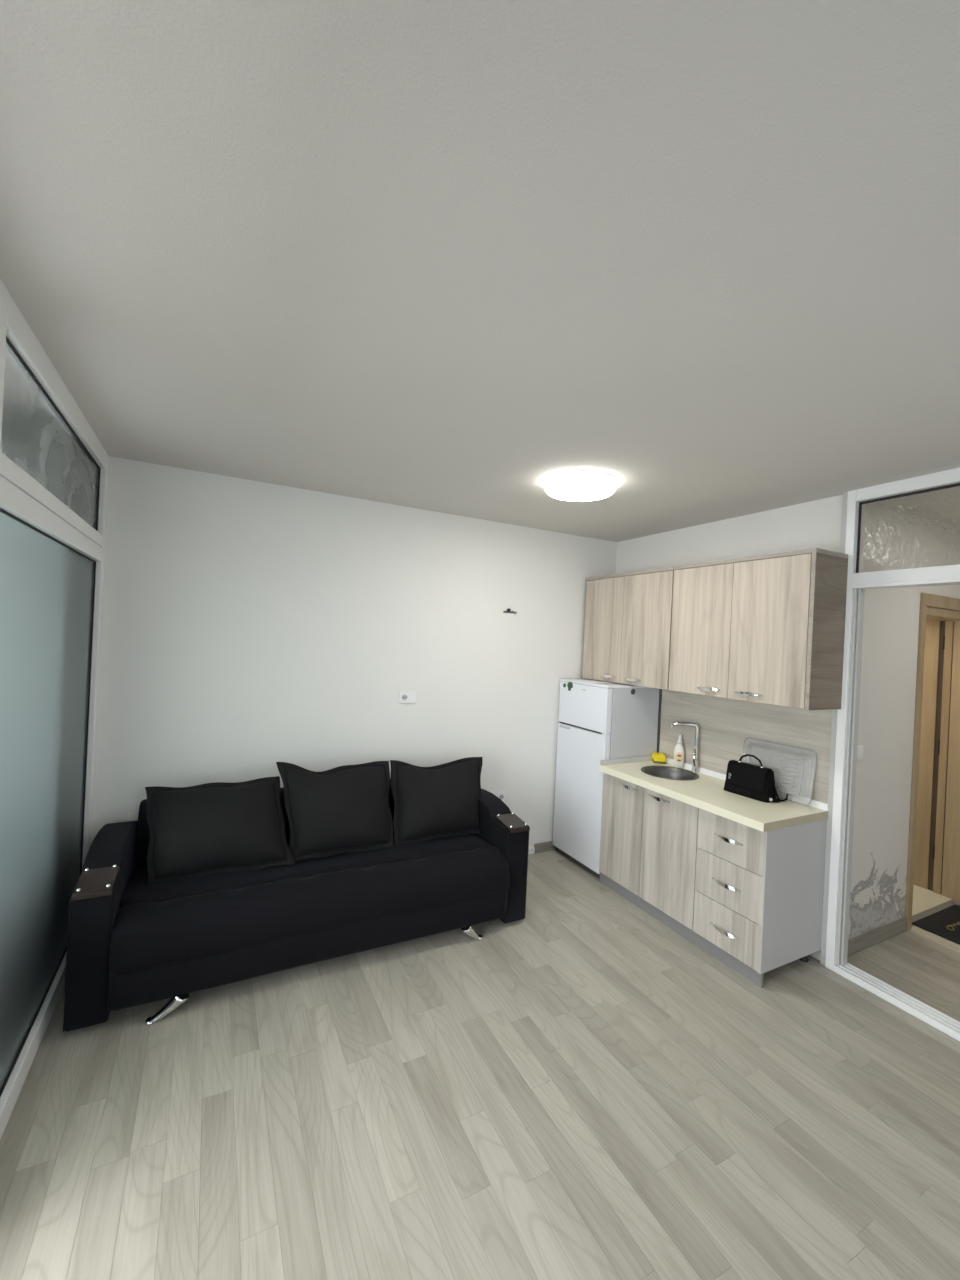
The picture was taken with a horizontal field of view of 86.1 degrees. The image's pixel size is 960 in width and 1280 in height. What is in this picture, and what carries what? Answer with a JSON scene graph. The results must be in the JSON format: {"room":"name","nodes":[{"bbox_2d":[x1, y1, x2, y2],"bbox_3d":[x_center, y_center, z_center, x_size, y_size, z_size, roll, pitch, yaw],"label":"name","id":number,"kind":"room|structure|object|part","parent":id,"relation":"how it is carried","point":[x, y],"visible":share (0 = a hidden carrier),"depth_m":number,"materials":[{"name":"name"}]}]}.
{"room":"studio apartment","nodes":[
{"label":"studio apartment","id":0,"kind":"room"},
{"bbox_2d":[91,456,616,847],"bbox_3d":[-1.146,0.352,3.436,5.127,2.661,0.120,3,0,-27],"label":"wall","id":1,"kind":"structure","parent":0,"point":[248,627],"depth_m":3.40,"materials":[{"name":"paint"}]},
{"bbox_2d":[399,691,416,702],"bbox_3d":[-0.518,0.411,3.688,0.132,0.084,0.014,3,0,-27],"label":"wall socket","id":2,"kind":"object","parent":1,"relation":"attached to","point":[404,696],"visible":1,"depth_m":3.68,"materials":[{"name":"white plastic"}]},
{"bbox_3d":[-0.486,0.413,3.699,0.052,0.064,0.002,3,0,-27],"label":"plate","id":3,"kind":"part","parent":2,"relation":"part of","materials":[{"name":"white plastic"}]},
{"bbox_2d":[492,791,505,801],"bbox_3d":[0.146,1.240,4.054,0.125,0.084,0.014,3,0,-27],"label":"wall socket","id":4,"kind":"object","parent":1,"relation":"attached to","point":[501,794],"visible":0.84,"depth_m":4.06,"materials":[{"name":"white plastic"}]},
{"bbox_2d":[503,608,516,613],"bbox_3d":[0.241,-0.229,4.052,0.108,0.038,0.039,3,0,-27],"label":"wall bracket","id":5,"kind":"object","parent":1,"relation":"attached to","point":[508,610],"visible":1,"depth_m":4.05,"materials":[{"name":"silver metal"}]},
{"bbox_2d":[534,841,555,852],"bbox_3d":[0.758,1.728,4.384,0.702,0.075,0.014,3,0,-27],"label":"baseboard","id":6,"kind":"structure","parent":1,"relation":"attached to","point":[543,846],"depth_m":4.26,"materials":[{"name":"grey wood"}]},
{"bbox_2d":[0,0,959,541],"bbox_3d":[0.807,-0.946,1.825,6.997,0.120,4.720,3,0,-27],"label":"ceiling","id":7,"kind":"structure","parent":0,"point":[456,257],"depth_m":1.18,"materials":[{"name":"paint"}]},
{"bbox_2d":[545,470,616,500],"bbox_3d":[0.568,-0.863,2.914,0.400,0.070,0.400,3,0,-27],"label":"ceiling lamp","id":8,"kind":"object","parent":7,"relation":"attached to","point":[580,485],"visible":1,"depth_m":2.80,"materials":[{"name":"white plastic"}]},
{"bbox_2d":[0,850,959,1279],"bbox_3d":[0.676,1.824,1.827,6.997,0.120,4.720,3,0,-27],"label":"floor","id":9,"kind":"structure","parent":0,"point":[578,1088],"depth_m":1.86,"materials":[{"name":"beige laminate"}]},
{"bbox_2d":[63,784,529,1031],"bbox_3d":[-0.877,1.313,2.972,2.259,0.752,0.874,3,0,-27],"label":"sofa","id":10,"kind":"object","parent":9,"relation":"on","point":[132,942],"visible":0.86,"depth_m":2.52,"materials":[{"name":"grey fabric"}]},
{"bbox_3d":[-1.893,1.341,2.478,0.004,0.540,0.798,3,0,-27],"label":"panel","id":11,"kind":"part","parent":10,"relation":"part of","materials":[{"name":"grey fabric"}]},
{"bbox_3d":[-1.825,1.296,2.516,0.150,0.640,0.810,3,0,-27],"label":"armrest","id":12,"kind":"part","parent":10,"relation":"part of","materials":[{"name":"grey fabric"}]},
{"bbox_3d":[-1.379,1.616,2.265,0.165,0.100,0.068,3,0,-27],"label":"leg","id":13,"kind":"part","parent":10,"relation":"part of","materials":[{"name":"silver metal"}]},
{"bbox_2d":[145,776,294,883],"bbox_3d":[-1.401,1.016,2.777,0.750,0.431,0.355,3,0,-27],"label":"cushion","id":14,"kind":"object","parent":10,"relation":"on","point":[202,830],"visible":1,"depth_m":2.69,"materials":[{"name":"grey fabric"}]},
{"bbox_3d":[-1.022,1.105,3.266,1.936,0.352,0.210,3,0,-27],"label":"backrest","id":15,"kind":"part","parent":10,"relation":"part of","materials":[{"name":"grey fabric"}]},
{"bbox_3d":[-0.716,1.534,2.639,1.953,0.186,0.088,3,0,-27],"label":"panel","id":16,"kind":"part","parent":10,"relation":"part of","materials":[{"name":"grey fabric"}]},
{"bbox_2d":[109,834,508,976],"bbox_3d":[-0.848,1.349,2.911,1.956,0.237,0.709,3,0,-27],"label":"seat cushion","id":17,"kind":"object","parent":10,"relation":"on","point":[156,929],"depth_m":2.57,"materials":[{"name":"black fabric"}]},
{"bbox_2d":[276,761,394,861],"bbox_3d":[-0.843,0.995,3.070,0.692,0.508,0.342,3,0,-27],"label":"cushion","id":18,"kind":"object","parent":10,"relation":"on","point":[341,809],"visible":0.98,"depth_m":2.99,"materials":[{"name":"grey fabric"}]},
{"bbox_2d":[390,757,482,845],"bbox_3d":[-0.245,1.042,3.392,0.727,0.473,0.331,3,0,-27],"label":"cushion","id":19,"kind":"object","parent":10,"relation":"on","point":[439,801],"visible":0.98,"depth_m":3.29,"materials":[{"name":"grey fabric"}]},
{"bbox_3d":[-0.046,1.679,2.959,0.137,0.100,0.068,3,0,-27],"label":"leg","id":20,"kind":"part","parent":10,"relation":"part of","materials":[{"name":"silver metal"}]},
{"bbox_3d":[0.038,1.384,3.485,0.153,0.640,0.810,3,0,-27],"label":"armrest","id":21,"kind":"part","parent":10,"relation":"part of","materials":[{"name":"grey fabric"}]},
{"bbox_3d":[0.106,1.435,3.517,0.004,0.540,0.798,3,0,-27],"label":"panel","id":22,"kind":"part","parent":10,"relation":"part of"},
{"bbox_2d":[528,847,534,853],"bbox_3d":[0.407,1.724,4.199,0.085,0.050,0.017,3,0,-27],"label":"wall socket","id":23,"kind":"object","parent":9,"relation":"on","point":[531,850],"visible":0.7,"depth_m":4.20,"materials":[{"name":"white plastic"}]},
{"bbox_2d":[552,679,659,878],"bbox_3d":[1.002,1.058,4.149,0.532,1.436,0.588,3,0,-27],"label":"fridge","id":24,"kind":"object","parent":9,"relation":"on","point":[599,721],"visible":0.77,"depth_m":3.95,"materials":[{"name":"white metal"}]},
{"bbox_2d":[567,682,572,690],"bbox_3d":[0.728,0.375,4.159,0.005,0.072,0.068,3,0,-27],"label":"magnet","id":25,"kind":"object","parent":24,"relation":"attached to","point":[570,685],"visible":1,"depth_m":4.16,"materials":[{"name":"green plastic"}]},
{"bbox_3d":[0.974,1.751,4.153,0.470,0.050,0.563,3,0,-27],"label":"kick panel","id":26,"kind":"part","parent":24,"relation":"part of","materials":[{"name":"grey plastic"}]},
{"bbox_3d":[0.784,1.207,4.041,0.055,1.018,0.583,3,0,-27],"label":"door","id":27,"kind":"part","parent":24,"relation":"part of","materials":[{"name":"white metal"}]},
{"bbox_3d":[0.817,0.518,4.040,0.055,0.333,0.583,3,0,-27],"label":"freezer door","id":28,"kind":"part","parent":24,"relation":"part of","materials":[{"name":"white metal"}]},
{"bbox_2d":[574,680,608,682],"bbox_3d":[0.873,0.330,4.112,0.158,0.006,0.297,3,0,-33],"label":"booklet","id":29,"kind":"object","parent":24,"relation":"on","point":[589,681],"visible":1,"depth_m":4.06,"materials":[{"name":"white paper"}]},
{"bbox_3d":[1.038,0.350,4.151,0.525,0.018,0.587,3,0,-27],"label":"panel","id":30,"kind":"part","parent":24,"relation":"part of","materials":[{"name":"white metal"}]},
{"bbox_2d":[599,773,698,929],"bbox_3d":[1.306,1.345,3.509,0.570,0.737,0.829,3,0,-27],"label":"base cabinet","id":31,"kind":"object","parent":9,"relation":"on","point":[648,841],"visible":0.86,"depth_m":3.33,"materials":[{"name":"beige wood"}]},
{"bbox_3d":[0.987,1.330,3.586,0.020,0.733,0.395,3,0,-27],"label":"door","id":32,"kind":"part","parent":31,"relation":"part of","materials":[{"name":"grey wood"}]},
{"bbox_3d":[1.010,1.007,3.519,0.027,0.022,0.176,3,0,-27],"label":"handle","id":33,"kind":"part","parent":31,"relation":"part of","materials":[{"name":"silver metal"}]},
{"bbox_3d":[1.136,1.011,3.276,0.027,0.022,0.176,3,0,-27],"label":"handle","id":34,"kind":"part","parent":31,"relation":"part of","materials":[{"name":"silver metal"}]},
{"bbox_3d":[1.178,1.339,3.218,0.020,0.733,0.426,3,0,-27],"label":"door","id":35,"kind":"part","parent":31,"relation":"part of","materials":[{"name":"grey wood"}]},
{"bbox_2d":[599,756,827,831],"bbox_3d":[1.423,0.942,3.321,0.588,0.078,1.258,3,0,-27],"label":"countertop","id":36,"kind":"structure","parent":31,"relation":"on","point":[707,792],"depth_m":3.04,"materials":[{"name":"beige laminate"}]},
{"bbox_2d":[652,752,665,763],"bbox_3d":[1.367,0.902,3.929,0.084,0.061,0.116,3,0,11],"label":"sponge","id":37,"kind":"object","parent":36,"relation":"on","point":[660,758],"visible":1,"depth_m":3.88,"materials":[{"name":"yellow"}]},
{"bbox_2d":[641,766,698,780],"bbox_3d":[1.326,1.009,3.603,0.386,0.162,0.386,3,0,-27],"label":"sink","id":38,"kind":"object","parent":36,"relation":"in","point":[666,772],"visible":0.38,"depth_m":3.74,"materials":[{"name":"silver metal"}]},
{"bbox_2d":[674,734,684,767],"bbox_3d":[1.470,0.818,3.788,0.066,0.241,0.080,3,0,-27],"label":"soap bottle","id":39,"kind":"object","parent":36,"relation":"on","point":[679,753],"visible":1,"depth_m":3.77,"materials":[{"name":"white plastic"}]},
{"bbox_2d":[670,722,698,772],"bbox_3d":[1.463,0.761,3.673,0.206,0.354,0.080,3,0,18],"label":"tap","id":40,"kind":"object","parent":36,"relation":"on","point":[691,724],"visible":1,"depth_m":3.65,"materials":[{"name":"silver metal"}]},
{"bbox_3d":[1.520,0.844,3.634,0.029,0.097,0.046,3,0,35],"label":"lever","id":41,"kind":"part","parent":40,"relation":"part of","materials":[{"name":"silver metal"}]},
{"bbox_2d":[724,754,788,802],"bbox_3d":[1.662,0.824,3.113,0.148,0.248,0.342,3,0,-39],"label":"handbag","id":42,"kind":"object","parent":36,"relation":"on","point":[744,779],"visible":1,"depth_m":3.08,"materials":[{"name":"black leather"}]},
{"bbox_3d":[1.651,0.734,3.134,0.012,0.068,0.151,3,0,-31],"label":"handle","id":43,"kind":"part","parent":42,"relation":"part of","materials":[{"name":"black leather"}]},
{"bbox_2d":[741,737,816,804],"bbox_3d":[1.802,0.793,3.149,0.080,0.315,0.455,3,0,-27],"label":"tray","id":44,"kind":"object","parent":36,"relation":"on","point":[793,767],"visible":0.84,"depth_m":3.07,"materials":[{"name":"white plastic"}]},
{"bbox_2d":[600,872,762,987],"bbox_3d":[1.173,1.749,3.213,0.015,0.074,1.250,3,0,-27],"label":"plinth","id":45,"kind":"object","parent":9,"relation":"on","point":[701,942],"visible":0.9,"depth_m":3.06,"materials":[{"name":"grey"}]},
{"bbox_2d":[693,808,826,973],"bbox_3d":[1.597,1.361,2.955,0.578,0.741,0.420,3,0,-27],"label":"drawer unit","id":46,"kind":"object","parent":9,"relation":"on","point":[758,898],"visible":0.98,"depth_m":2.79,"materials":[{"name":"beige wood"}]},
{"bbox_3d":[1.340,1.604,2.831,0.027,0.022,0.176,3,0,-27],"label":"handle","id":47,"kind":"part","parent":46,"relation":"part of","materials":[{"name":"silver metal"}]},
{"bbox_3d":[1.352,1.350,2.831,0.027,0.022,0.176,3,0,-27],"label":"handle","id":48,"kind":"part","parent":46,"relation":"part of","materials":[{"name":"silver metal"}]},
{"bbox_3d":[1.362,1.595,2.841,0.020,0.240,0.414,3,0,-27],"label":"drawer","id":49,"kind":"part","parent":46,"relation":"part of","materials":[{"name":"grey wood"}]},
{"bbox_3d":[1.373,1.349,2.841,0.020,0.248,0.414,3,0,-27],"label":"drawer","id":50,"kind":"part","parent":46,"relation":"part of","materials":[{"name":"grey wood"}]},
{"bbox_3d":[1.364,1.100,2.830,0.027,0.022,0.176,3,0,-27],"label":"handle","id":51,"kind":"part","parent":46,"relation":"part of","materials":[{"name":"silver metal"}]},
{"bbox_3d":[1.385,1.102,2.841,0.020,0.240,0.414,3,0,-27],"label":"drawer","id":52,"kind":"part","parent":46,"relation":"part of","materials":[{"name":"grey wood"}]},
{"bbox_3d":[1.703,1.366,2.783,0.549,0.741,0.017,3,0,-27],"label":"panel","id":53,"kind":"part","parent":46,"relation":"part of","materials":[{"name":"grey plastic"}]},
{"bbox_2d":[799,956,808,961],"bbox_3d":[1.842,1.780,2.927,0.056,0.075,0.056,3,0,-27],"label":"cabinet foot","id":54,"kind":"object","parent":9,"relation":"on","point":[804,959],"visible":0.24,"depth_m":2.91,"materials":[{"name":"black plastic"}]},
{"bbox_2d":[909,926,959,951],"bbox_3d":[3.145,1.882,2.630,0.095,0.012,1.568,3,0,-27],"label":"strip","id":55,"kind":"object","parent":9,"relation":"on","point":[919,931],"visible":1,"depth_m":3.20,"materials":[{"name":"beige wood"}]},
{"bbox_2d":[911,904,959,944],"bbox_3d":[3.508,1.900,2.836,0.740,0.009,1.600,3,0,-27],"label":"floor","id":56,"kind":"structure","parent":9,"relation":"on","point":[953,904],"depth_m":3.43,"materials":[{"name":"beige"}]},
{"bbox_2d":[912,905,959,943],"bbox_3d":[3.255,1.873,3.201,0.615,0.013,0.682,3,0,-27],"label":"door mat","id":57,"kind":"object","parent":56,"relation":"on","point":[945,923],"visible":0.95,"depth_m":3.37,"materials":[{"name":"black"}]},
{"bbox_2d":[946,921,959,930],"bbox_3d":[3.145,1.866,3.245,0.189,0.009,0.273,3,0,-27],"label":"print","id":58,"kind":"object","parent":57,"relation":"on","point":[950,925],"depth_m":3.34,"materials":[{"name":"yellow"}]},
{"bbox_2d":[615,495,842,960],"bbox_3d":[1.608,0.482,3.819,0.120,2.661,1.982,3,0,-27],"label":"wall","id":59,"kind":"structure","parent":0,"point":[817,523],"depth_m":3.48,"materials":[{"name":"paint"}]},
{"bbox_2d":[581,567,673,689],"bbox_3d":[1.240,-0.085,4.040,0.371,0.853,0.944,3,0,-27],"label":"upper cabinet","id":60,"kind":"object","parent":59,"relation":"attached to","point":[627,624],"visible":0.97,"depth_m":3.90,"materials":[{"name":"brown wood"}]},
{"bbox_3d":[1.002,-0.083,4.175,0.019,0.827,0.449,3,0,-27],"label":"door","id":61,"kind":"part","parent":60,"relation":"part of","materials":[{"name":"brown wood"}]},
{"bbox_3d":[1.009,0.288,4.079,0.027,0.022,0.176,3,0,-27],"label":"handle","id":62,"kind":"part","parent":60,"relation":"part of","materials":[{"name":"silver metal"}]},
{"bbox_3d":[1.272,-0.499,4.046,0.345,0.023,0.944,3,0,-27],"label":"panel","id":63,"kind":"part","parent":60,"relation":"part of","materials":[{"name":"brown wood"}]},
{"bbox_3d":[1.135,0.294,3.835,0.027,0.022,0.176,3,0,-27],"label":"handle","id":64,"kind":"part","parent":60,"relation":"part of","materials":[{"name":"silver metal"}]},
{"bbox_3d":[1.215,-0.073,3.765,0.019,0.827,0.469,3,0,-27],"label":"door","id":65,"kind":"part","parent":60,"relation":"part of","materials":[{"name":"brown wood"}]},
{"bbox_2d":[658,689,831,803],"bbox_3d":[1.704,0.658,3.460,0.025,0.578,1.268,3,0,-27],"label":"backsplash","id":66,"kind":"structure","parent":59,"relation":"attached to","point":[724,724],"depth_m":3.45,"materials":[{"name":"brown wood"}]},
{"bbox_2d":[668,548,847,709],"bbox_3d":[1.676,-0.062,3.200,0.371,0.857,0.946,3,0,-27],"label":"upper cabinet","id":67,"kind":"object","parent":59,"relation":"attached to","point":[768,628],"visible":0.96,"depth_m":2.95,"materials":[{"name":"brown wood"}]},
{"bbox_3d":[1.433,-0.062,3.345,0.019,0.827,0.456,3,0,-27],"label":"door","id":68,"kind":"part","parent":67,"relation":"part of","materials":[{"name":"brown wood"}]},
{"bbox_3d":[1.437,0.309,3.254,0.027,0.022,0.176,3,0,-27],"label":"handle","id":69,"kind":"part","parent":67,"relation":"part of","materials":[{"name":"silver metal"}]},
{"bbox_3d":[1.564,0.315,3.008,0.027,0.022,0.176,3,0,-27],"label":"handle","id":70,"kind":"part","parent":67,"relation":"part of","materials":[{"name":"silver metal"}]},
{"bbox_3d":[1.708,-0.478,3.205,0.345,0.023,0.946,3,0,-27],"label":"panel","id":71,"kind":"part","parent":67,"relation":"part of","materials":[{"name":"brown wood"}]},
{"bbox_3d":[1.644,-0.052,2.938,0.019,0.827,0.457,3,0,-27],"label":"door","id":72,"kind":"part","parent":67,"relation":"part of","materials":[{"name":"brown wood"}]},
{"bbox_3d":[1.900,-0.039,2.796,0.344,0.834,0.022,3,0,-27],"label":"panel","id":73,"kind":"part","parent":67,"relation":"part of","materials":[{"name":"brown wood"}]},
{"bbox_2d":[820,468,959,1040],"bbox_3d":[2.384,0.516,2.205,0.120,2.653,1.598,3,0,-27],"label":"door frame","id":74,"kind":"structure","parent":59,"relation":"in","point":[905,533],"depth_m":2.78,"materials":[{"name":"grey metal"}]},
{"bbox_3d":[2.050,0.758,2.841,0.065,2.078,0.022,3,0,-27],"label":"guide rail","id":75,"kind":"part","parent":74,"relation":"part of","materials":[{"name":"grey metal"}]},
{"bbox_3d":[2.422,-0.306,2.201,0.115,0.084,1.452,3,0,-27],"label":"transom rail","id":76,"kind":"part","parent":74,"relation":"part of","materials":[{"name":"white metal"}]},
{"bbox_3d":[2.448,-0.776,2.203,0.105,0.065,1.452,3,0,-27],"label":"rail","id":77,"kind":"part","parent":74,"relation":"part of","materials":[{"name":"white metal"}]},
{"bbox_3d":[2.433,-0.546,2.201,0.006,0.396,1.452,3,0,-27],"label":"transom pane","id":78,"kind":"part","parent":74,"relation":"part of","materials":[{"name":"clear glass"}]},
{"bbox_2d":[848,585,959,939],"bbox_3d":[2.767,0.537,3.386,1.660,2.661,0.180,3,0,-27],"label":"wall","id":79,"kind":"structure","parent":0,"point":[891,616],"depth_m":3.14,"materials":[{"name":"paint"}]},
{"bbox_2d":[857,745,863,759],"bbox_3d":[2.202,0.654,2.987,0.090,0.086,0.014,3,0,-27],"label":"light switch","id":80,"kind":"object","parent":79,"relation":"attached to","point":[859,747],"visible":0.56,"depth_m":2.98,"materials":[{"name":"white plastic"}]},
{"bbox_2d":[847,917,906,956],"bbox_3d":[2.388,1.801,3.113,0.762,0.085,0.014,3,0,-27],"label":"baseboard","id":81,"kind":"structure","parent":79,"relation":"attached to","point":[859,943],"depth_m":3.11,"materials":[{"name":"grey wood"}]},
{"bbox_2d":[905,593,959,930],"bbox_3d":[3.160,0.796,3.456,0.838,2.165,1.170,3,0,-27],"label":"door","id":82,"kind":"structure","parent":79,"relation":"in","point":[933,864],"depth_m":3.73,"materials":[{"name":"brown wood"}]},
{"bbox_3d":[2.799,0.779,3.299,0.053,2.165,0.016,3,0,-27],"label":"casing","id":83,"kind":"part","parent":82,"relation":"part of","materials":[{"name":"brown wood"}]},
{"bbox_3d":[3.220,-0.245,3.491,0.785,0.080,0.016,3,0,-27],"label":"casing","id":84,"kind":"part","parent":82,"relation":"part of","materials":[{"name":"brown wood"}]},
{"bbox_2d":[912,884,953,920],"bbox_3d":[2.920,1.852,3.843,0.858,0.048,0.730,3,0,-27],"label":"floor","id":85,"kind":"structure","parent":79,"relation":"attached to","point":[926,902],"depth_m":3.61,"materials":[{"name":"beige stone"}]},
{"bbox_3d":[-0.404,0.390,-0.584,0.100,2.661,1.300,3,0,-27],"label":"wall","id":86,"kind":"structure","parent":0,"visible":0},
{"bbox_2d":[0,279,108,1139],"bbox_3d":[-1.423,0.337,1.421,0.077,2.653,3.200,3,0,-27],"label":"window","id":87,"kind":"structure","parent":86,"relation":"in","point":[54,465],"depth_m":1.99,"materials":[{"name":"white metal"}]},
{"bbox_3d":[-1.839,1.597,2.108,0.077,0.095,1.505,3,0,-27],"label":"rail","id":88,"kind":"part","parent":87,"relation":"part of","materials":[{"name":"white metal"}]},
{"bbox_3d":[-1.789,0.571,2.108,0.006,1.960,1.505,3,0,-27],"label":"frosted pane","id":89,"kind":"part","parent":87,"relation":"part of","materials":[{"name":"teal glass"}]},
{"bbox_3d":[-1.727,-0.733,2.107,0.006,0.360,1.505,3,0,-27],"label":"transom pane","id":90,"kind":"part","parent":87,"relation":"part of","materials":[{"name":"clear glass"}]},
{"bbox_3d":[-1.743,-0.448,2.106,0.077,0.079,1.505,3,0,-27],"label":"head rail","id":91,"kind":"part","parent":87,"relation":"part of","materials":[{"name":"white metal"}]},
{"bbox_3d":[-1.739,-0.522,2.106,0.077,0.062,1.505,3,0,-27],"label":"transom rail","id":92,"kind":"part","parent":87,"relation":"part of","materials":[{"name":"white metal"}]},
{"bbox_3d":[-1.718,-0.959,2.106,0.077,0.093,1.505,3,0,-27],"label":"rail","id":93,"kind":"part","parent":87,"relation":"part of","materials":[{"name":"white metal"}]}
]}

